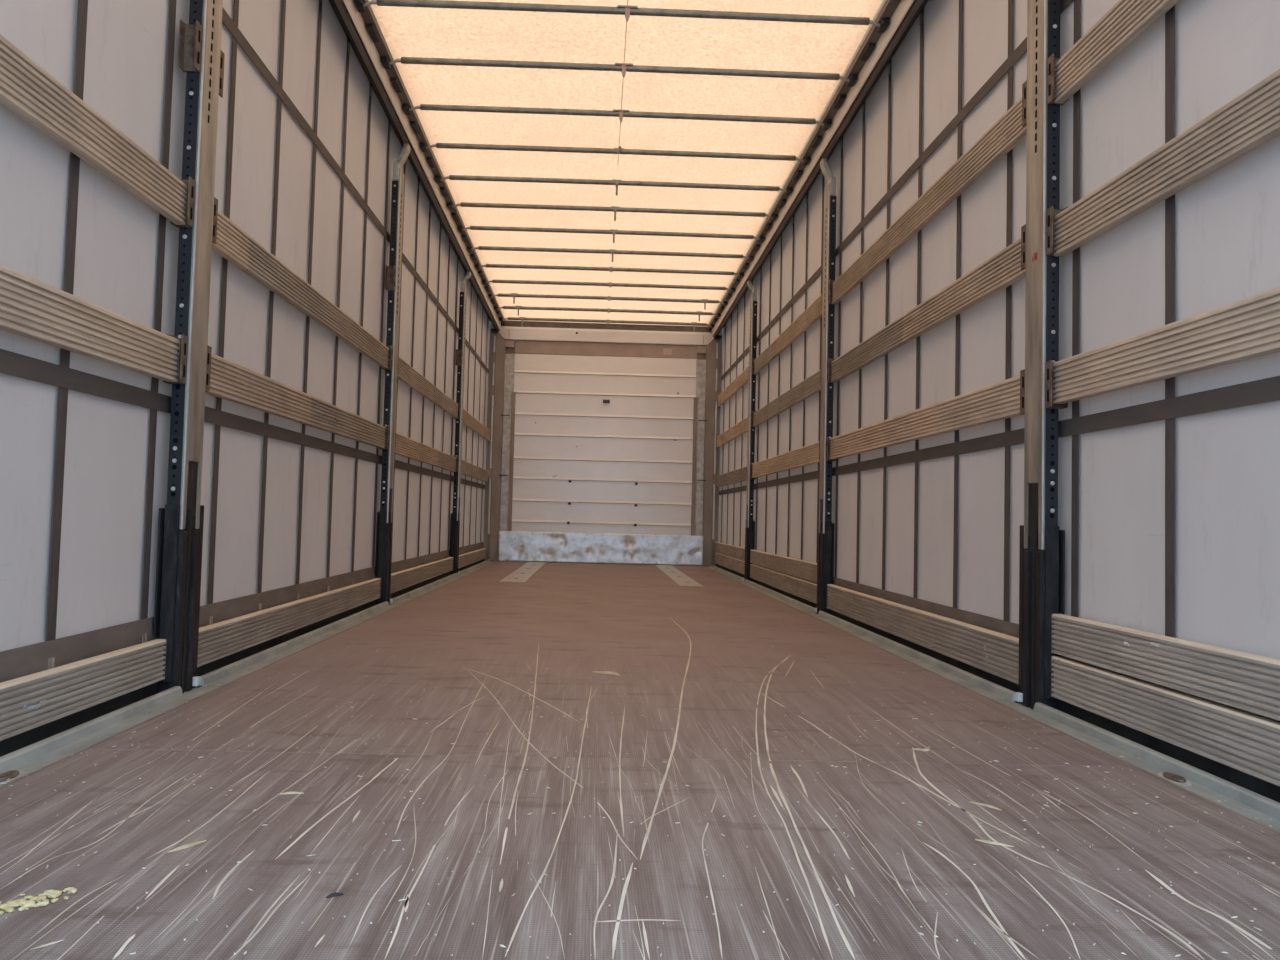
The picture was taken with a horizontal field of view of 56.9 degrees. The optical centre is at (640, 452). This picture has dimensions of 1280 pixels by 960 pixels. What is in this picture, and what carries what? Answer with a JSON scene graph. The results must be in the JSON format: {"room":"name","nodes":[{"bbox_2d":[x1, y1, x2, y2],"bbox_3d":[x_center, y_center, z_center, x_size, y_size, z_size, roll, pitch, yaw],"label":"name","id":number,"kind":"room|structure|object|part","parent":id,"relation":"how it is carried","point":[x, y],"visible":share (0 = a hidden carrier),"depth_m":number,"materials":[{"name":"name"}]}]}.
{"room":"loading area","nodes":[
{"label":"loading area","id":0,"kind":"room"},
{"bbox_2d":[0,0,489,682],"bbox_3d":[-1.475,-0.449,6.655,0.022,3.163,13.143,2,-3,-2],"label":"wall","id":1,"kind":"structure","parent":0,"point":[307,149],"depth_m":3.93,"materials":[{"name":"fabric"}]},
{"bbox_2d":[0,559,496,787],"bbox_3d":[-1.423,0.956,6.554,0.156,0.270,13.090,2,-3,-2],"label":"trim","id":2,"kind":"structure","parent":1,"relation":"attached to","point":[51,743],"depth_m":3.16,"materials":[{"name":"beige paint"}]},
{"bbox_2d":[153,0,224,692],"bbox_3d":[-1.296,-0.658,3.483,0.092,2.707,0.254,2,-3,-2],"label":"post","id":3,"kind":"object","parent":2,"relation":"on","point":[200,54],"visible":0.98,"depth_m":3.41,"materials":[{"name":"metal"}]},
{"bbox_2d":[0,639,166,740],"bbox_3d":[-1.290,0.497,1.773,0.029,0.114,3.093,2,-3,-2],"label":"board","id":4,"kind":"object","parent":3,"relation":"attached to","point":[28,702],"visible":1,"depth_m":2.75,"materials":[{"name":"brown wood"}]},
{"bbox_2d":[0,264,180,382],"bbox_3d":[-1.270,-0.344,1.819,0.029,0.123,3.093,2,-3,-2],"label":"board","id":5,"kind":"object","parent":3,"relation":"attached to","point":[31,308],"visible":1,"depth_m":2.73,"materials":[{"name":"brown wood"}]},
{"bbox_2d":[0,34,187,224],"bbox_3d":[-1.259,-0.795,1.844,0.029,0.119,3.093,2,-3,-2],"label":"board","id":6,"kind":"object","parent":3,"relation":"attached to","point":[28,90],"visible":1,"depth_m":2.72,"materials":[{"name":"brown wood"}]},
{"bbox_2d":[197,578,380,666],"bbox_3d":[-1.415,0.677,5.081,0.029,0.114,3.104,2,-3,-2],"label":"board","id":7,"kind":"object","parent":3,"relation":"attached to","point":[219,640],"visible":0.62,"depth_m":4.47,"materials":[{"name":"brown wood"}]},
{"bbox_2d":[212,210,389,368],"bbox_3d":[-1.383,-0.618,5.151,0.029,0.119,3.104,2,-3,-2],"label":"board","id":8,"kind":"object","parent":3,"relation":"attached to","point":[234,244],"visible":0.83,"depth_m":4.55,"materials":[{"name":"brown wood"}]},
{"bbox_2d":[375,143,410,604],"bbox_3d":[-1.421,-0.458,6.795,0.092,2.663,0.254,2,-3,-2],"label":"post","id":9,"kind":"object","parent":2,"relation":"on","point":[393,276],"visible":0.95,"depth_m":6.73,"materials":[{"name":"metal"}]},
{"bbox_2d":[205,353,386,448],"bbox_3d":[-1.394,-0.168,5.127,0.029,0.123,3.104,2,-3,-2],"label":"board","id":10,"kind":"object","parent":9,"relation":"attached to","point":[231,381],"visible":0.84,"depth_m":4.53,"materials":[{"name":"brown wood"}]},
{"bbox_2d":[449,271,470,574],"bbox_3d":[-1.548,-0.256,10.156,0.092,2.620,0.254,2,-3,-2],"label":"post","id":11,"kind":"object","parent":2,"relation":"on","point":[460,352],"visible":0.96,"depth_m":10.09,"materials":[{"name":"metal"}]},
{"bbox_2d":[391,557,453,593],"bbox_3d":[-1.540,0.855,8.418,0.029,0.114,3.154,2,-3,-2],"label":"board","id":12,"kind":"object","parent":11,"relation":"attached to","point":[400,580],"visible":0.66,"depth_m":8.09,"materials":[{"name":"brown wood"}]},
{"bbox_2d":[397,357,458,417],"bbox_3d":[-1.508,-0.439,8.489,0.029,0.119,3.154,2,-3,-2],"label":"board","id":13,"kind":"object","parent":11,"relation":"attached to","point":[407,374],"visible":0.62,"depth_m":8.15,"materials":[{"name":"brown wood"}]},
{"bbox_2d":[458,548,486,568],"bbox_3d":[-1.660,1.032,11.621,0.029,0.114,2.833,2,-3,-2],"label":"board","id":14,"kind":"object","parent":11,"relation":"attached to","point":[468,558],"visible":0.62,"depth_m":11.54,"materials":[{"name":"brown wood"}]},
{"bbox_2d":[461,460,488,481],"bbox_3d":[-1.639,0.186,11.667,0.029,0.123,2.833,2,-3,-2],"label":"board","id":15,"kind":"object","parent":11,"relation":"attached to","point":[468,469],"visible":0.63,"depth_m":11.54,"materials":[{"name":"brown wood"}]},
{"bbox_2d":[463,409,489,440],"bbox_3d":[-1.628,-0.268,11.692,0.029,0.119,2.833,2,-3,-2],"label":"board","id":16,"kind":"object","parent":11,"relation":"attached to","point":[469,420],"visible":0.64,"depth_m":11.54,"materials":[{"name":"brown wood"}]},
{"bbox_2d":[329,0,505,332],"bbox_3d":[-1.371,-1.883,6.709,0.208,0.379,13.090,2,-3,-2],"label":"trim","id":17,"kind":"structure","parent":1,"relation":"attached to","point":[369,53],"depth_m":6.69,"materials":[{"name":"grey metal"}]},
{"bbox_2d":[395,432,456,471],"bbox_3d":[-1.519,0.017,8.464,0.029,0.123,3.154,2,-3,-2],"label":"board","id":18,"kind":"object","parent":1,"relation":"attached to","point":[407,447],"visible":0.79,"depth_m":8.13,"materials":[{"name":"brown wood"}]},
{"bbox_2d":[483,321,722,565],"bbox_3d":[-0.414,-0.035,13.260,2.720,3.050,0.180,2,-3,-2],"label":"wall","id":19,"kind":"structure","parent":0,"point":[602,448],"depth_m":13.23,"materials":[{"name":"white metal"}]},
{"bbox_3d":[-1.595,-0.083,13.189,0.108,2.580,0.058,2,-3,-2],"label":"corner post","id":20,"kind":"part","parent":19,"relation":"part of","materials":[{"name":"grey metal"}]},
{"bbox_3d":[-1.486,-1.337,13.224,0.062,0.116,0.005,2,-3,-2],"label":"beam plate","id":21,"kind":"part","parent":19,"relation":"part of","materials":[{"name":"beige metal"}]},
{"bbox_3d":[-1.474,-0.894,13.240,0.120,0.425,0.052,2,-3,-2],"label":"jamb plate","id":22,"kind":"part","parent":19,"relation":"part of","materials":[{"name":"metal"}]},
{"bbox_3d":[-0.436,1.063,13.125,2.277,0.334,0.032,2,-3,-2],"label":"kick plate","id":23,"kind":"part","parent":19,"relation":"part of","materials":[{"name":"metal"}]},
{"bbox_3d":[-0.426,0.679,13.197,2.052,0.232,0.048,2,-3,-2],"label":"panel","id":24,"kind":"part","parent":19,"relation":"part of","materials":[{"name":"white metal"}]},
{"bbox_3d":[-0.432,0.917,13.184,2.052,0.240,0.048,2,-3,-2],"label":"panel","id":25,"kind":"part","parent":19,"relation":"part of","materials":[{"name":"white metal"}]},
{"bbox_3d":[-0.421,0.440,13.210,2.052,0.244,0.048,2,-3,-2],"label":"panel","id":26,"kind":"part","parent":19,"relation":"part of","materials":[{"name":"white metal"}]},
{"bbox_3d":[-0.415,0.205,13.223,2.052,0.222,0.048,2,-3,-2],"label":"panel","id":27,"kind":"part","parent":19,"relation":"part of","materials":[{"name":"white metal"}]},
{"bbox_3d":[-0.403,-0.285,13.250,2.052,0.228,0.048,2,-3,-2],"label":"panel","id":28,"kind":"part","parent":19,"relation":"part of","materials":[{"name":"white metal"}]},
{"bbox_3d":[-0.409,-0.039,13.236,2.052,0.262,0.048,2,-3,-2],"label":"panel","id":29,"kind":"part","parent":19,"relation":"part of","materials":[{"name":"white metal"}]},
{"bbox_3d":[-0.397,-0.522,13.262,2.052,0.243,0.048,2,-3,-2],"label":"panel","id":30,"kind":"part","parent":19,"relation":"part of","materials":[{"name":"white metal"}]},
{"bbox_3d":[-0.392,-0.759,13.275,2.052,0.227,0.048,2,-3,-2],"label":"panel","id":31,"kind":"part","parent":19,"relation":"part of","materials":[{"name":"white metal"}]},
{"bbox_3d":[-0.386,-0.980,13.288,2.052,0.213,0.048,2,-3,-2],"label":"panel","id":32,"kind":"part","parent":19,"relation":"part of","materials":[{"name":"white metal"}]},
{"bbox_3d":[0.688,-0.837,13.318,0.120,0.425,0.052,2,-3,-2],"label":"jamb plate","id":33,"kind":"part","parent":19,"relation":"part of","materials":[{"name":"metal"}]},
{"bbox_3d":[0.724,-1.278,13.304,0.062,0.116,0.005,2,-3,-2],"label":"beam plate","id":34,"kind":"part","parent":19,"relation":"part of","materials":[{"name":"beige metal"}]},
{"bbox_3d":[0.770,-0.021,13.274,0.108,2.580,0.058,2,-3,-2],"label":"corner post","id":35,"kind":"part","parent":19,"relation":"part of","materials":[{"name":"grey metal"}]},
{"bbox_2d":[368,0,885,326],"bbox_3d":[-0.132,-1.889,6.791,2.500,0.174,13.160,2,-3,-2],"label":"ceiling","id":36,"kind":"structure","parent":0,"point":[423,32],"depth_m":6.79,"materials":[{"name":"beige fabric"}]},
{"bbox_2d":[499,317,713,331],"bbox_3d":[-0.373,-1.401,13.129,2.356,0.101,0.450,2,-3,-2],"label":"bow","id":37,"kind":"object","parent":36,"relation":"attached to","point":[522,319],"visible":1,"depth_m":12.95,"materials":[{"name":"metal"}]},
{"bbox_2d":[488,293,726,310],"bbox_3d":[-0.325,-1.487,11.842,2.356,0.101,0.450,2,-3,-2],"label":"bow","id":38,"kind":"object","parent":36,"relation":"attached to","point":[513,295],"visible":1,"depth_m":11.66,"materials":[{"name":"metal"}]},
{"bbox_2d":[494,306,720,321],"bbox_3d":[-0.349,-1.444,12.486,2.356,0.101,0.450,2,-3,-2],"label":"bow","id":39,"kind":"object","parent":36,"relation":"attached to","point":[608,310],"visible":1,"depth_m":12.30,"materials":[{"name":"metal"}]},
{"bbox_2d":[482,279,734,298],"bbox_3d":[-0.299,-1.557,11.200,2.356,0.047,0.450,2,-3,-2],"label":"bow","id":40,"kind":"object","parent":36,"relation":"attached to","point":[610,284],"visible":1,"depth_m":11.01,"materials":[{"name":"metal"}]},
{"bbox_2d":[475,264,743,284],"bbox_3d":[-0.275,-1.600,10.556,2.356,0.047,0.450,2,-3,-2],"label":"bow","id":41,"kind":"object","parent":36,"relation":"attached to","point":[611,269],"visible":1,"depth_m":10.37,"materials":[{"name":"metal"}]},
{"bbox_2d":[467,246,753,268],"bbox_3d":[-0.251,-1.616,9.911,2.356,0.101,0.450,2,-3,-2],"label":"bow","id":42,"kind":"object","parent":36,"relation":"attached to","point":[469,249],"visible":1,"depth_m":9.73,"materials":[{"name":"metal"}]},
{"bbox_2d":[458,226,764,251],"bbox_3d":[-0.227,-1.659,9.267,2.356,0.101,0.450,2,-3,-2],"label":"bow","id":43,"kind":"object","parent":36,"relation":"attached to","point":[492,228],"visible":1,"depth_m":9.08,"materials":[{"name":"metal"}]},
{"bbox_2d":[447,202,777,230],"bbox_3d":[-0.203,-1.702,8.624,2.356,0.101,0.450,2,-3,-2],"label":"bow","id":44,"kind":"object","parent":36,"relation":"attached to","point":[615,209],"visible":1,"depth_m":8.44,"materials":[{"name":"metal"}]},
{"bbox_2d":[434,175,792,207],"bbox_3d":[-0.178,-1.745,7.980,2.356,0.101,0.450,2,-3,-2],"label":"bow","id":45,"kind":"object","parent":36,"relation":"attached to","point":[438,179],"visible":1,"depth_m":7.80,"materials":[{"name":"metal"}]},
{"bbox_2d":[420,143,809,180],"bbox_3d":[-0.153,-1.822,7.338,2.356,0.060,0.450,2,-3,-2],"label":"bow","id":46,"kind":"object","parent":36,"relation":"attached to","point":[424,148],"visible":1,"depth_m":7.15,"materials":[{"name":"metal"}]},
{"bbox_2d":[402,104,831,147],"bbox_3d":[-0.129,-1.847,6.694,2.356,0.068,0.450,2,-3,-2],"label":"bow","id":47,"kind":"object","parent":36,"relation":"attached to","point":[619,113],"visible":1,"depth_m":6.51,"materials":[{"name":"metal"}]},
{"bbox_2d":[381,56,857,108],"bbox_3d":[-0.105,-1.890,6.050,2.356,0.068,0.450,2,-3,-2],"label":"bow","id":48,"kind":"object","parent":36,"relation":"attached to","point":[624,67],"visible":1,"depth_m":5.87,"materials":[{"name":"metal"}]},
{"bbox_2d":[354,0,889,60],"bbox_3d":[-0.081,-1.933,5.406,2.356,0.068,0.450,2,-3,-2],"label":"bow","id":49,"kind":"object","parent":36,"relation":"attached to","point":[627,10],"visible":1,"depth_m":5.22,"materials":[{"name":"metal"}]},
{"bbox_3d":[-0.005,-2.071,3.869,0.003,0.098,7.300,2,-3,-2],"label":"roof cord","id":50,"kind":"part","parent":36,"relation":"part of","materials":[{"name":"white fabric"}]},
{"bbox_2d":[0,561,1279,959],"bbox_3d":[-0.203,0.985,6.674,2.470,0.204,13.240,2,-3,-2],"label":"floor","id":51,"kind":"structure","parent":0,"point":[680,637],"depth_m":2.11,"materials":[{"name":"brown wood"}]},
{"bbox_2d":[0,887,76,914],"bbox_3d":[-0.806,0.590,1.559,0.067,0.007,0.121,-1,-4,39],"label":"crumbs","id":52,"kind":"object","parent":51,"relation":"on","point":[25,904],"visible":1,"depth_m":1.55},
{"bbox_2d":[167,840,206,852],"bbox_3d":[-0.700,0.607,1.823,0.008,0.005,0.076,0,-3,26],"label":"wood splinter","id":53,"kind":"object","parent":51,"relation":"on","point":[188,845],"visible":1,"depth_m":1.82,"materials":[{"name":"beige wood"}]},
{"bbox_2d":[278,791,303,794],"bbox_3d":[-0.645,0.628,2.181,0.047,0.004,0.011,2,-3,-16],"label":"wood splinter","id":54,"kind":"object","parent":51,"relation":"on","point":[290,792],"visible":1,"depth_m":2.18,"materials":[{"name":"beige wood"}]},
{"bbox_2d":[326,892,342,897],"bbox_3d":[-0.418,0.602,1.610,0.025,0.004,0.009,4,-4,-40],"label":"scrap","id":55,"kind":"object","parent":51,"relation":"on","point":[335,893],"visible":1,"depth_m":1.61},
{"bbox_3d":[-1.069,1.110,11.114,0.200,0.008,3.900,2,-3,-2],"label":"wear plate","id":56,"kind":"part","parent":51,"relation":"part of","materials":[{"name":"metal"}]},
{"bbox_2d":[592,671,621,675],"bbox_3d":[-0.103,0.736,3.950,0.131,0.008,0.041,-1,-4,42],"label":"wood splinter","id":57,"kind":"object","parent":51,"relation":"on","point":[600,672],"visible":1,"depth_m":3.95,"materials":[{"name":"beige wood"}]},
{"bbox_2d":[2,639,1274,958],"bbox_3d":[-0.070,0.698,3.196,2.402,0.002,4.160,2,-3,-2],"label":"flakes","id":58,"kind":"object","parent":51,"relation":"on","point":[609,905],"visible":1,"depth_m":2.06,"materials":[{"name":"beige wood"}]},
{"bbox_3d":[0.326,1.147,11.165,0.180,0.008,3.900,2,-3,-2],"label":"wear plate","id":59,"kind":"part","parent":51,"relation":"part of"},
{"bbox_2d":[912,747,930,750],"bbox_3d":[0.666,0.691,2.758,0.054,0.005,0.038,3,-4,-27],"label":"wood splinter","id":60,"kind":"object","parent":51,"relation":"on","point":[927,748],"visible":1,"depth_m":2.75,"materials":[{"name":"beige wood"}]},
{"bbox_2d":[969,801,1000,809],"bbox_3d":[0.649,0.661,2.215,0.008,0.004,0.072,4,-4,-36],"label":"wood splinter","id":61,"kind":"object","parent":51,"relation":"on","point":[982,804],"visible":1,"depth_m":2.21,"materials":[{"name":"beige wood"}]},
{"bbox_2d":[975,839,1013,846],"bbox_3d":[0.585,0.645,1.954,0.064,0.004,0.009,-1,-4,37],"label":"wood splinter","id":62,"kind":"object","parent":51,"relation":"on","point":[984,841],"visible":1,"depth_m":1.95,"materials":[{"name":"beige wood"}]},
{"bbox_2d":[718,0,1279,721],"bbox_3d":[1.141,-0.380,6.749,0.022,3.163,13.143,2,-3,-2],"label":"wall","id":63,"kind":"structure","parent":0,"point":[1169,489],"depth_m":3.82,"materials":[{"name":"fabric"}]},
{"bbox_2d":[753,370,820,426],"bbox_3d":[1.041,-0.365,8.581,0.029,0.121,3.154,2,-3,-2],"label":"board","id":64,"kind":"object","parent":63,"relation":"attached to","point":[810,386],"visible":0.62,"depth_m":8.25,"materials":[{"name":"brown wood"}]},
{"bbox_2d":[708,0,927,339],"bbox_3d":[1.109,-1.817,6.798,0.208,0.379,13.090,2,-3,-2],"label":"roof rail","id":65,"kind":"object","parent":63,"relation":"attached to","point":[902,14],"depth_m":6.51,"materials":[{"name":"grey metal"}]},
{"bbox_2d":[829,375,1022,459],"bbox_3d":[1.155,-0.105,5.219,0.029,0.123,3.104,2,-3,-2],"label":"board","id":66,"kind":"object","parent":63,"relation":"attached to","point":[1000,400],"visible":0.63,"depth_m":4.62,"materials":[{"name":"brown wood"}]},
{"bbox_2d":[704,564,1279,833],"bbox_3d":[1.022,1.020,6.643,0.156,0.270,13.090,2,-3,-2],"label":"trim","id":67,"kind":"structure","parent":63,"relation":"attached to","point":[1247,796],"depth_m":3.00,"materials":[{"name":"beige paint"}]},
{"bbox_2d":[743,280,756,580],"bbox_3d":[0.950,-0.190,10.247,0.092,2.620,0.254,2,-3,-2],"label":"post","id":68,"kind":"object","parent":67,"relation":"on","point":[750,523],"visible":0.93,"depth_m":10.18,"materials":[{"name":"metal"}]},
{"bbox_2d":[714,552,744,573],"bbox_3d":[0.889,1.092,11.713,0.029,0.118,2.833,2,-3,-2],"label":"board","id":69,"kind":"object","parent":68,"relation":"attached to","point":[737,565],"visible":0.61,"depth_m":11.59,"materials":[{"name":"brown wood"}]},
{"bbox_2d":[714,542,744,560],"bbox_3d":[0.892,0.973,11.720,0.029,0.114,2.833,2,-3,-2],"label":"board","id":70,"kind":"object","parent":68,"relation":"attached to","point":[733,551],"visible":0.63,"depth_m":11.58,"materials":[{"name":"brown wood"}]},
{"bbox_2d":[716,466,746,486],"bbox_3d":[0.910,0.247,11.759,0.029,0.123,2.833,2,-3,-2],"label":"board","id":71,"kind":"object","parent":68,"relation":"attached to","point":[738,475],"visible":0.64,"depth_m":11.59,"materials":[{"name":"brown wood"}]},
{"bbox_2d":[717,417,747,446],"bbox_3d":[0.921,-0.197,11.784,0.029,0.121,2.833,2,-3,-2],"label":"board","id":72,"kind":"object","parent":68,"relation":"attached to","point":[741,427],"visible":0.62,"depth_m":11.63,"materials":[{"name":"brown wood"}]},
{"bbox_2d":[717,366,748,406],"bbox_3d":[0.932,-0.651,11.809,0.029,0.123,2.833,2,-3,-2],"label":"board","id":73,"kind":"object","parent":68,"relation":"attached to","point":[742,379],"visible":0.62,"depth_m":11.68,"materials":[{"name":"brown wood"}]},
{"bbox_2d":[750,564,816,603],"bbox_3d":[1.009,0.924,8.510,0.029,0.118,3.154,2,-3,-2],"label":"board","id":74,"kind":"object","parent":68,"relation":"attached to","point":[804,589],"visible":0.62,"depth_m":8.16,"materials":[{"name":"brown wood"}]},
{"bbox_2d":[750,549,816,582],"bbox_3d":[1.012,0.800,8.517,0.029,0.114,3.154,2,-3,-2],"label":"board","id":75,"kind":"object","parent":68,"relation":"attached to","point":[807,570],"visible":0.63,"depth_m":8.19,"materials":[{"name":"brown wood"}]},
{"bbox_2d":[752,442,818,477],"bbox_3d":[1.030,0.071,8.557,0.029,0.123,3.154,2,-3,-2],"label":"board","id":76,"kind":"object","parent":68,"relation":"attached to","point":[809,454],"visible":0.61,"depth_m":8.22,"materials":[{"name":"brown wood"}]},
{"bbox_2d":[814,158,836,613],"bbox_3d":[1.077,-0.392,6.885,0.092,2.663,0.254,2,-3,-2],"label":"post","id":77,"kind":"object","parent":67,"relation":"on","point":[825,543],"visible":0.97,"depth_m":6.82,"materials":[{"name":"metal"}]},
{"bbox_2d":[754,294,821,373],"bbox_3d":[1.052,-0.823,8.606,0.029,0.123,3.154,2,-3,-2],"label":"board","id":78,"kind":"object","parent":77,"relation":"attached to","point":[813,313],"visible":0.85,"depth_m":8.27,"materials":[{"name":"brown wood"}]},
{"bbox_2d":[827,584,1018,684],"bbox_3d":[1.135,0.734,5.173,0.029,0.139,3.104,2,-3,-2],"label":"board","id":79,"kind":"object","parent":77,"relation":"attached to","point":[992,652],"visible":0.82,"depth_m":4.57,"materials":[{"name":"brown wood"}]},
{"bbox_2d":[830,238,1025,382],"bbox_3d":[1.166,-0.544,5.243,0.029,0.121,3.104,2,-3,-2],"label":"board","id":80,"kind":"object","parent":77,"relation":"attached to","point":[1000,271],"visible":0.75,"depth_m":4.64,"materials":[{"name":"brown wood"}]},
{"bbox_2d":[831,97,1026,304],"bbox_3d":[1.177,-1.001,5.268,0.029,0.123,3.104,2,-3,-2],"label":"board","id":81,"kind":"object","parent":77,"relation":"attached to","point":[1007,132],"visible":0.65,"depth_m":4.67,"materials":[{"name":"brown wood"}]},
{"bbox_2d":[1015,0,1068,709],"bbox_3d":[1.202,-0.592,3.573,0.092,2.707,0.254,2,-3,-2],"label":"post","id":82,"kind":"object","parent":67,"relation":"on","point":[1042,543],"visible":0.96,"depth_m":3.51,"materials":[{"name":"metal"}]},
{"bbox_2d":[1054,0,1179,103],"bbox_3d":[1.301,-1.180,1.961,0.029,0.123,3.093,2,-3,-2],"label":"board","id":83,"kind":"object","parent":82,"relation":"attached to","point":[1126,20],"visible":1,"depth_m":3.17,"materials":[{"name":"brown wood"}]},
{"bbox_2d":[1051,656,1279,786],"bbox_3d":[1.259,0.563,1.865,0.029,0.118,3.093,2,-3,-2],"label":"board","id":84,"kind":"object","parent":82,"relation":"attached to","point":[1248,743],"visible":0.98,"depth_m":2.68,"materials":[{"name":"brown wood"}]},
{"bbox_2d":[1051,613,1279,720],"bbox_3d":[1.262,0.440,1.872,0.029,0.114,3.093,2,-3,-2],"label":"board","id":85,"kind":"object","parent":82,"relation":"attached to","point":[1248,682],"visible":1,"depth_m":2.68,"materials":[{"name":"brown wood"}]},
{"bbox_2d":[1053,69,1279,256],"bbox_3d":[1.290,-0.721,1.936,0.029,0.121,3.093,2,-3,-2],"label":"board","id":86,"kind":"object","parent":82,"relation":"attached to","point":[1250,120],"visible":1,"depth_m":2.74,"materials":[{"name":"brown wood"}]},
{"bbox_2d":[1053,287,1279,403],"bbox_3d":[1.279,-0.286,1.912,0.029,0.123,3.093,2,-3,-2],"label":"board","id":87,"kind":"object","parent":82,"relation":"attached to","point":[1247,328],"visible":1,"depth_m":2.72,"materials":[{"name":"brown wood"}]}
]}

